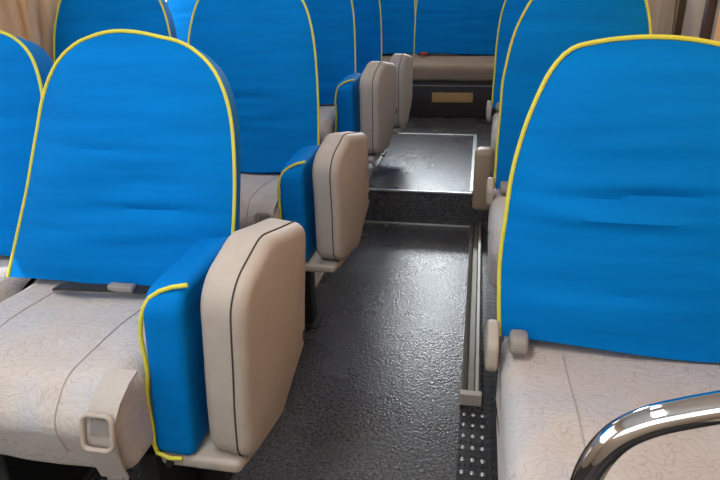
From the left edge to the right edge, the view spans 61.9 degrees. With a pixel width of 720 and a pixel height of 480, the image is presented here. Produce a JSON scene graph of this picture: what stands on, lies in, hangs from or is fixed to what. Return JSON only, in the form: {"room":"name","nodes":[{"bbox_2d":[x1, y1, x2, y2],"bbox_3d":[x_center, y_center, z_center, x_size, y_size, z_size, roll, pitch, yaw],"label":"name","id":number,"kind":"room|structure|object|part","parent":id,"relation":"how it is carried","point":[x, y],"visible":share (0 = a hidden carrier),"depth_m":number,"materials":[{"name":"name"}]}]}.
{"room":"vehicle interior","nodes":[
{"label":"vehicle interior","id":0,"kind":"room"},
{"bbox_2d":[90,222,503,479],"bbox_3d":[-0.296,0.606,1.358,2.240,0.060,3.480,3,23,10],"label":"floor","id":1,"kind":"structure","parent":0,"point":[374,393],"depth_m":1.75,"materials":[{"name":"plastic"}]},
{"bbox_2d":[0,30,53,302],"bbox_3d":[-0.982,0.045,1.372,0.525,0.990,0.579,3,23,10],"label":"passenger seat","id":2,"kind":"object","parent":1,"relation":"on","point":[25,67],"visible":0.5,"depth_m":1.34,"materials":[{"name":"blue fabric"}]},
{"bbox_2d":[0,255,39,302],"bbox_3d":[-1.014,0.168,1.345,0.455,0.188,0.420,3,23,10],"label":"cushion","id":3,"kind":"object","parent":2,"relation":"on","point":[10,286],"depth_m":1.35,"materials":[{"name":"beige fabric"}]},
{"bbox_2d":[53,0,176,62],"bbox_3d":[-0.893,-0.328,2.101,0.483,1.108,0.576,3,23,10],"label":"passenger seat","id":4,"kind":"object","parent":1,"relation":"on","point":[75,20],"visible":0.14,"depth_m":2.07,"materials":[{"name":"blue fabric"}]},
{"bbox_2d":[0,29,240,479],"bbox_3d":[-0.523,0.121,1.174,0.535,0.983,0.569,3,23,10],"label":"passenger seat","id":5,"kind":"object","parent":1,"relation":"on","point":[135,159],"visible":0.89,"depth_m":1.16,"materials":[{"name":"blue fabric"}]},
{"bbox_2d":[0,279,155,469],"bbox_3d":[-0.549,0.234,1.165,0.422,0.188,0.422,3,23,10],"label":"cushion","id":6,"kind":"object","parent":5,"relation":"on","point":[72,365],"depth_m":1.00,"materials":[{"name":"beige fabric"}]},
{"bbox_3d":[-0.495,-0.157,1.246,0.529,0.522,0.214,3,23,10],"label":"backrest","id":7,"kind":"part","parent":5,"relation":"part of","materials":[{"name":"blue fabric"}]},
{"bbox_2d":[138,218,305,479],"bbox_3d":[-0.238,0.293,1.144,0.249,0.681,0.267,3,23,10],"label":"seat","id":8,"kind":"object","parent":1,"relation":"on","point":[224,325],"visible":1,"depth_m":1.00,"materials":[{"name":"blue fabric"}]},
{"bbox_3d":[-0.297,0.183,1.110,0.094,0.341,0.255,3,23,10],"label":"folded backrest","id":9,"kind":"part","parent":8,"relation":"part of","materials":[{"name":"blue fabric"}]},
{"bbox_3d":[-0.311,0.468,1.270,0.080,0.265,0.100,3,23,10],"label":"post","id":10,"kind":"part","parent":8,"relation":"part of","materials":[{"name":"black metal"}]},
{"bbox_2d":[187,0,319,229],"bbox_3d":[-0.377,-0.266,1.951,0.463,1.088,0.552,3,23,10],"label":"passenger seat","id":11,"kind":"object","parent":1,"relation":"on","point":[265,50],"visible":0.56,"depth_m":1.94,"materials":[{"name":"blue fabric"}]},
{"bbox_2d":[239,172,280,229],"bbox_3d":[-0.403,-0.103,1.958,0.420,0.188,0.394,3,23,10],"label":"cushion","id":12,"kind":"object","parent":11,"relation":"on","point":[258,192],"depth_m":1.77,"materials":[{"name":"beige fabric"}]},
{"bbox_2d":[315,272,324,287],"bbox_3d":[-0.255,0.323,1.937,0.040,0.012,2.160,3,23,10],"label":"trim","id":13,"kind":"structure","parent":1,"relation":"on","point":[318,275],"depth_m":2.34,"materials":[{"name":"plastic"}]},
{"bbox_2d":[277,131,369,328],"bbox_3d":[-0.103,-0.010,1.882,0.247,0.663,0.266,3,23,10],"label":"seat","id":14,"kind":"object","parent":1,"relation":"on","point":[324,188],"visible":0.8,"depth_m":1.74,"materials":[{"name":"blue fabric"}]},
{"bbox_3d":[-0.171,-0.120,1.851,0.079,0.312,0.255,3,23,10],"label":"folded backrest","id":15,"kind":"part","parent":14,"relation":"part of","materials":[{"name":"blue fabric"}]},
{"bbox_3d":[-0.175,0.155,2.005,0.080,0.265,0.100,3,23,10],"label":"post","id":16,"kind":"part","parent":14,"relation":"part of","materials":[{"name":"black metal"}]},
{"bbox_2d":[364,220,469,227],"bbox_3d":[0.061,-0.088,2.904,0.970,0.008,0.013,3,23,10],"label":"trim","id":17,"kind":"structure","parent":1,"relation":"on","point":[365,221],"depth_m":2.86,"materials":[{"name":"metal"}]},
{"bbox_2d":[459,389,481,406],"bbox_3d":[0.300,0.429,1.628,0.058,0.036,0.022,3,23,10],"label":"trim","id":18,"kind":"structure","parent":1,"relation":"on","point":[467,397],"depth_m":1.62,"materials":[{"name":"beige plastic"}]},
{"bbox_2d":[461,222,481,390],"bbox_3d":[0.422,0.178,2.217,0.053,0.036,1.290,3,23,10],"label":"trim","id":19,"kind":"structure","parent":1,"relation":"on","point":[471,365],"depth_m":2.01,"materials":[{"name":"silver metal"}]},
{"bbox_2d":[459,412,484,476],"bbox_3d":[0.269,0.528,1.439,0.060,0.006,0.349,3,23,10],"label":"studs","id":20,"kind":"structure","parent":1,"relation":"on","point":[482,461],"depth_m":1.48,"materials":[{"name":"metal"}]},
{"bbox_2d":[486,0,651,339],"bbox_3d":[0.595,-0.169,1.675,0.469,1.091,0.561,3,23,10],"label":"passenger seat","id":21,"kind":"object","parent":1,"relation":"on","point":[545,29],"visible":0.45,"depth_m":1.67,"materials":[{"name":"blue fabric"}]},
{"bbox_2d":[487,190,505,288],"bbox_3d":[0.592,-0.001,1.670,0.455,0.186,0.418,3,23,10],"label":"cushion","id":22,"kind":"object","parent":21,"relation":"on","point":[496,200],"depth_m":1.60,"materials":[{"name":"beige fabric"}]},
{"bbox_3d":[0.427,-0.154,1.767,0.030,0.034,0.044,3,23,10],"label":"recline lever","id":23,"kind":"part","parent":21,"relation":"part of","materials":[{"name":"grey plastic"}]},
{"bbox_3d":[0.625,-0.445,1.739,0.426,0.626,0.222,3,23,10],"label":"backrest","id":24,"kind":"part","parent":21,"relation":"part of","materials":[{"name":"blue fabric"}]},
{"bbox_2d":[485,34,719,479],"bbox_3d":[0.445,0.223,0.895,0.505,0.978,0.602,3,23,10],"label":"passenger seat","id":25,"kind":"object","parent":1,"relation":"on","point":[608,267],"visible":0.98,"depth_m":0.93,"materials":[{"name":"blue fabric"}]},
{"bbox_3d":[0.265,0.170,1.003,0.030,0.034,0.044,3,23,10],"label":"recline lever","id":26,"kind":"part","parent":25,"relation":"part of","materials":[{"name":"grey plastic"}]},
{"bbox_2d":[495,336,719,479],"bbox_3d":[0.446,0.335,0.877,0.470,0.188,0.480,3,23,10],"label":"cushion","id":27,"kind":"object","parent":25,"relation":"on","point":[553,395],"depth_m":0.89,"materials":[{"name":"beige fabric"}]},
{"bbox_3d":[0.485,-0.064,0.986,0.488,0.513,0.203,3,23,10],"label":"backrest","id":28,"kind":"part","parent":25,"relation":"part of","materials":[{"name":"blue fabric"}]},
{"bbox_2d":[570,390,719,479],"bbox_3d":[0.431,0.406,0.570,0.526,0.892,0.060,3,23,10],"label":"grab rail","id":29,"kind":"object","parent":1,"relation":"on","point":[633,428],"visible":1,"depth_m":0.49,"materials":[{"name":"silver metal"}]},
{"bbox_2d":[365,116,498,227],"bbox_3d":[0.273,-0.642,4.084,2.240,0.225,2.620,3,23,10],"label":"floor","id":30,"kind":"structure","parent":0,"point":[410,161],"depth_m":3.07,"materials":[{"name":"plastic"}]},
{"bbox_2d":[166,0,196,42],"bbox_3d":[-0.732,-0.732,2.788,0.469,0.984,0.569,3,23,10],"label":"passenger seat","id":31,"kind":"object","parent":30,"relation":"on","point":[181,11],"visible":0.09,"depth_m":2.82,"materials":[{"name":"blue fabric"}]},
{"bbox_2d":[304,0,355,145],"bbox_3d":[-0.261,-0.694,2.678,0.458,0.981,0.558,3,23,10],"label":"passenger seat","id":32,"kind":"object","parent":30,"relation":"on","point":[333,21],"visible":0.2,"depth_m":2.68,"materials":[{"name":"blue fabric"}]},
{"bbox_2d":[319,105,336,145],"bbox_3d":[-0.289,-0.496,2.694,0.410,0.187,0.420,3,23,10],"label":"cushion","id":33,"kind":"object","parent":32,"relation":"on","point":[327,117],"depth_m":2.50,"materials":[{"name":"beige fabric"}]},
{"bbox_2d":[320,0,381,104],"bbox_3d":[-0.117,-0.998,3.398,0.458,0.978,0.547,3,23,10],"label":"passenger seat","id":34,"kind":"object","parent":30,"relation":"on","point":[367,13],"visible":0.22,"depth_m":3.40,"materials":[{"name":"blue fabric"}]},
{"bbox_3d":[-0.089,-1.231,3.480,0.450,0.606,0.208,3,23,10],"label":"backrest","id":35,"kind":"part","parent":34,"relation":"part of","materials":[{"name":"blue fabric"}]},
{"bbox_2d":[334,61,396,162],"bbox_3d":[0.030,-0.392,2.644,0.247,0.770,0.266,3,23,10],"label":"seat","id":36,"kind":"object","parent":30,"relation":"on","point":[366,101],"visible":0.7,"depth_m":2.48,"materials":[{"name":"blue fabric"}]},
{"bbox_3d":[-0.039,-0.548,2.593,0.078,0.318,0.255,3,23,10],"label":"folded backrest","id":37,"kind":"part","parent":36,"relation":"part of","materials":[{"name":"blue fabric"}]},
{"bbox_2d":[368,156,381,177],"bbox_3d":[0.051,-0.369,3.151,0.050,0.004,0.600,3,23,10],"label":"trim","id":38,"kind":"structure","parent":30,"relation":"on","point":[371,166],"depth_m":3.21,"materials":[{"name":"metal"}]},
{"bbox_2d":[381,54,413,155],"bbox_3d":[0.169,-0.735,3.299,0.231,0.560,0.268,3,23,10],"label":"seat","id":39,"kind":"object","parent":30,"relation":"on","point":[403,63],"visible":0.52,"depth_m":3.18,"materials":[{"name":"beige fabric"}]},
{"bbox_2d":[369,188,471,194],"bbox_3d":[0.051,-0.241,2.856,0.950,0.009,0.016,3,23,10],"label":"trim","id":40,"kind":"structure","parent":30,"relation":"attached to","point":[370,189],"depth_m":2.81,"materials":[{"name":"metal"}]},
{"bbox_2d":[398,133,476,135],"bbox_3d":[0.276,-0.697,3.919,0.960,0.004,0.025,3,23,10],"label":"trim","id":41,"kind":"structure","parent":30,"relation":"on","point":[398,133],"depth_m":3.87,"materials":[{"name":"metal"}]},
{"bbox_2d":[380,0,504,117],"bbox_3d":[0.481,-1.496,4.456,1.982,1.052,0.661,3,23,10],"label":"bench","id":42,"kind":"object","parent":30,"relation":"on","point":[459,85],"visible":0.48,"depth_m":4.47,"materials":[{"name":"blue fabric"}]},
{"bbox_3d":[0.162,-1.774,4.644,0.541,0.665,0.222,3,23,10],"label":"backrest","id":43,"kind":"part","parent":42,"relation":"part of","materials":[{"name":"blue fabric"}]},
{"bbox_2d":[382,54,494,81],"bbox_3d":[0.475,-1.293,4.488,1.980,0.137,0.561,3,23,10],"label":"cushion","id":44,"kind":"object","parent":42,"relation":"on","point":[426,67],"depth_m":4.23,"materials":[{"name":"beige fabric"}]},
{"bbox_3d":[0.663,-1.024,4.308,0.292,0.070,0.017,3,23,10],"label":"plate","id":45,"kind":"part","parent":42,"relation":"part of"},
{"bbox_3d":[0.783,-1.739,4.531,0.721,0.665,0.222,3,23,10],"label":"backrest","id":46,"kind":"part","parent":42,"relation":"part of","materials":[{"name":"blue fabric"}]},
{"bbox_2d":[470,135,476,191],"bbox_3d":[0.628,-0.445,3.304,0.024,0.004,1.150,3,23,10],"label":"trim","id":47,"kind":"structure","parent":30,"relation":"on","point":[474,136],"depth_m":3.27,"materials":[{"name":"metal"}]},
{"bbox_2d":[472,0,529,210],"bbox_3d":[0.731,-0.560,2.357,0.526,0.947,0.674,3,23,10],"label":"passenger seat","id":48,"kind":"object","parent":30,"relation":"on","point":[512,10],"visible":0.25,"depth_m":2.44,"materials":[{"name":"blue fabric"}]},
{"bbox_3d":[0.460,-0.228,2.241,0.070,0.235,0.080,3,23,10],"label":"panel","id":49,"kind":"part","parent":48,"relation":"part of","materials":[{"name":"beige plastic"}]},
{"bbox_2d":[491,112,498,164],"bbox_3d":[0.757,-0.401,2.407,0.445,0.188,0.420,3,23,10],"label":"cushion","id":50,"kind":"object","parent":48,"relation":"on","point":[495,118],"depth_m":2.33,"materials":[{"name":"beige fabric"}]},
{"bbox_3d":[0.795,-0.816,2.482,0.456,0.567,0.212,3,23,10],"label":"backrest","id":51,"kind":"part","parent":48,"relation":"part of","materials":[{"name":"blue fabric"}]},
{"bbox_2d":[412,0,456,54],"bbox_3d":[0.507,-1.984,4.947,2.360,1.900,0.060,3,23,10],"label":"wall","id":52,"kind":"structure","parent":0,"point":[415,0],"depth_m":5.04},
{"bbox_2d":[673,0,719,41],"bbox_3d":[1.061,-0.736,1.956,0.060,1.900,6.100,3,23,10],"label":"wall","id":53,"kind":"structure","parent":0,"point":[715,33],"depth_m":1.62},
{"bbox_2d":[647,0,677,34],"bbox_3d":[0.969,-0.923,1.862,0.040,0.880,0.301,3,23,10],"label":"curtain","id":54,"kind":"object","parent":53,"relation":"hanging from","point":[662,12],"visible":0.37,"depth_m":1.88,"materials":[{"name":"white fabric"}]},
{"bbox_2d":[674,0,686,35],"bbox_3d":[1.000,-0.688,1.846,0.015,1.900,0.120,3,23,10],"label":"trim","id":55,"kind":"structure","parent":53,"relation":"attached to","point":[682,3],"depth_m":1.86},
{"bbox_2d":[681,0,705,37],"bbox_3d":[0.968,-0.638,1.727,0.030,1.900,0.145,3,23,10],"label":"trim","id":56,"kind":"structure","parent":53,"relation":"attached to","point":[694,11],"depth_m":1.71,"materials":[{"name":"beige plastic"}]},
{"bbox_2d":[699,0,717,39],"bbox_3d":[0.955,-0.603,1.646,0.022,1.900,0.027,3,23,10],"label":"trim","id":57,"kind":"structure","parent":53,"relation":"attached to","point":[710,6],"depth_m":1.64,"materials":[{"name":"wood"}]},
{"bbox_3d":[-1.198,-0.864,2.369,0.060,1.900,6.100,3,23,10],"label":"wall","id":58,"kind":"structure","parent":0,"visible":0},
{"bbox_2d":[0,0,29,40],"bbox_3d":[-1.216,-0.893,1.895,0.038,0.880,0.461,3,23,10],"label":"curtain","id":59,"kind":"object","parent":58,"relation":"hanging from","point":[13,13],"visible":0.23,"depth_m":2.06,"materials":[{"name":"beige fabric"}]},
{"bbox_2d":[26,0,58,60],"bbox_3d":[-1.106,-0.988,2.142,0.039,0.900,0.421,3,23,10],"label":"curtain","id":60,"kind":"object","parent":58,"relation":"hanging from","point":[41,14],"visible":0.17,"depth_m":2.13,"materials":[{"name":"beige fabric"}]}
]}

